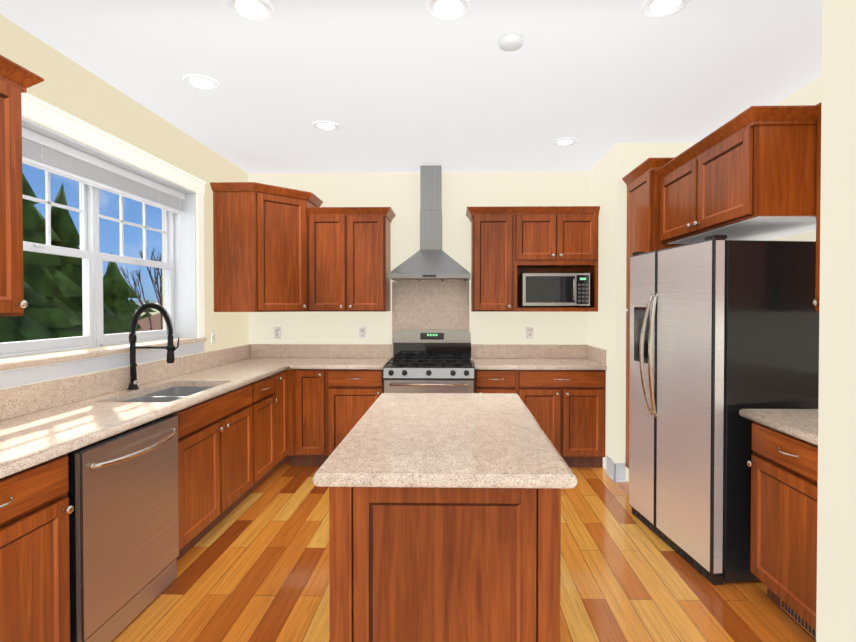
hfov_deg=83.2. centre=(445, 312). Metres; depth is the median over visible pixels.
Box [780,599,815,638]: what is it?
air vent grille
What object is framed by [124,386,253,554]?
base cabinet
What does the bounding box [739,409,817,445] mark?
countertop
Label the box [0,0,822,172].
ceiling
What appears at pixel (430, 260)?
range hood
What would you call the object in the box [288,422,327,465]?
base cabinet
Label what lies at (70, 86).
wall
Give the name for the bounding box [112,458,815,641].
floor
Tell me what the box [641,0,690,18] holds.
recessed light
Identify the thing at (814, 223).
upper cabinet
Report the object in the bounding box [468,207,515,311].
upper cabinet
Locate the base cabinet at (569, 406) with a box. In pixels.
[520,370,605,467]
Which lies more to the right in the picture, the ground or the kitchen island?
the kitchen island
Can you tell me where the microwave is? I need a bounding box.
[518,273,589,306]
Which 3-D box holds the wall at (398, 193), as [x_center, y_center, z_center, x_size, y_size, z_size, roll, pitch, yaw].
[0.538,-0.006,4.883,4.986,2.740,0.300,0,1,1]
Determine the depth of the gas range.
4.22 m
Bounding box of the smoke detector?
[498,33,522,50]
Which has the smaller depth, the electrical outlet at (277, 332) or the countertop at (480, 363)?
the countertop at (480, 363)
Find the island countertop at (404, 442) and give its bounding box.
[312,393,577,492]
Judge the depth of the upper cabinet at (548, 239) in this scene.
4.37 m
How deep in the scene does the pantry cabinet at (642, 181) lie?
3.59 m
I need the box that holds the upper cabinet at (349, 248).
[308,207,391,311]
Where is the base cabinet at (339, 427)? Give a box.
[328,374,383,456]
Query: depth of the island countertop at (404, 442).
1.71 m
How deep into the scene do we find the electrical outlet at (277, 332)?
4.77 m
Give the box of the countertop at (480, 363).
[472,358,606,369]
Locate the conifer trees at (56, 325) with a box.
[0,172,155,342]
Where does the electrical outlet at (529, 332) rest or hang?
attached to the wall at (398, 193)
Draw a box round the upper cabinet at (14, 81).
[0,55,31,315]
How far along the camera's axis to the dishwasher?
2.07 m
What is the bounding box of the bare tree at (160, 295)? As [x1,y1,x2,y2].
[120,249,162,330]
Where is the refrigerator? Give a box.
[629,235,818,584]
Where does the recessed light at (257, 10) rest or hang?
in the ceiling
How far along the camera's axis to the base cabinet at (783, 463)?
2.12 m
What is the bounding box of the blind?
[22,127,184,222]
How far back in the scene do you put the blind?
2.85 m
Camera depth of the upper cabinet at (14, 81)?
1.84 m
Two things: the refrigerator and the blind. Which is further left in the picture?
the blind
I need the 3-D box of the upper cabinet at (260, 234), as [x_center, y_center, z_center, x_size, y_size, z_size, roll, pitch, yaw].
[-1.615,-0.530,4.416,0.693,1.050,0.692,0,1,1]
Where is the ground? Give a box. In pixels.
[135,309,159,315]
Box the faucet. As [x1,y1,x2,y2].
[127,302,178,389]
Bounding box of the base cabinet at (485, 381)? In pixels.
[474,366,519,396]
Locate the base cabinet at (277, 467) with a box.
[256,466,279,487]
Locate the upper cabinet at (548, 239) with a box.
[516,207,599,311]
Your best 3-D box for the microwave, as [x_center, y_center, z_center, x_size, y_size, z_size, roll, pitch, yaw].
[1.006,-0.201,4.514,0.615,0.315,0.348,0,1,1]
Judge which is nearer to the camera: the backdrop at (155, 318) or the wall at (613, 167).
the wall at (613, 167)
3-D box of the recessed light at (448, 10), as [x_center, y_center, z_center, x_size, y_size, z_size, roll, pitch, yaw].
[0.011,-1.335,2.111,0.196,0.010,0.196,0,1,1]
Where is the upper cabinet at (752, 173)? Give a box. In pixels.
[656,107,811,243]
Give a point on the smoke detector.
(510, 42)
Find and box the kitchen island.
[329,489,560,641]
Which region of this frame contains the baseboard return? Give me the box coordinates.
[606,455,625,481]
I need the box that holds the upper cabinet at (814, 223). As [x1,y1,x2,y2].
[808,103,820,311]
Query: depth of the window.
2.95 m
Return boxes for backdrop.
[134,300,159,308]
[136,313,160,331]
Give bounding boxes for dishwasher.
[67,413,178,641]
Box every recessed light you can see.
[183,74,219,89]
[226,0,273,20]
[312,121,339,131]
[426,0,470,20]
[552,138,577,146]
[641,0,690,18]
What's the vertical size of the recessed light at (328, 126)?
0.010 m
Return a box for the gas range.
[383,330,473,392]
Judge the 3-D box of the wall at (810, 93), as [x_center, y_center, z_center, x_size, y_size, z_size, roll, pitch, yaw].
[2.563,0.024,2.579,0.850,2.740,2.600,0,1,1]
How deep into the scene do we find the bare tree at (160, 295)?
16.75 m
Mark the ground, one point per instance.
(156, 312)
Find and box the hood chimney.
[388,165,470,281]
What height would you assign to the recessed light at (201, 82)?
0.010 m
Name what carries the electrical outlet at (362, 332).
attached to the wall at (398, 193)
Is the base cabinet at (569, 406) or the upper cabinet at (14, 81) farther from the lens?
the base cabinet at (569, 406)
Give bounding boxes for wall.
[0,14,248,400]
[248,171,588,359]
[588,143,695,480]
[768,75,821,240]
[816,0,855,641]
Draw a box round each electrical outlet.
[211,330,215,344]
[274,327,280,338]
[359,327,366,338]
[526,327,532,338]
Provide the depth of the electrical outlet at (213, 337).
4.07 m
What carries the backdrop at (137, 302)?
on the ground
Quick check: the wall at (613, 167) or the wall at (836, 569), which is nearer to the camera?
the wall at (836, 569)
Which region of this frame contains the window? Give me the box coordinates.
[0,93,206,389]
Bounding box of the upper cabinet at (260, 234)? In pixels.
[212,187,319,311]
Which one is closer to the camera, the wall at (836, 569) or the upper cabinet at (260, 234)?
the wall at (836, 569)
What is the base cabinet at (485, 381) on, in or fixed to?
on the floor
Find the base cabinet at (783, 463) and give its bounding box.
[739,409,817,640]
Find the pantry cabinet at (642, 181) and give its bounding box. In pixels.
[622,158,683,468]
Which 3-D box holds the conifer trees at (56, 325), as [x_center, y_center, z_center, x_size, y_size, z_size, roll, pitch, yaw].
[-37.133,0.194,43.089,71.060,7.751,80.374,0,1,1]

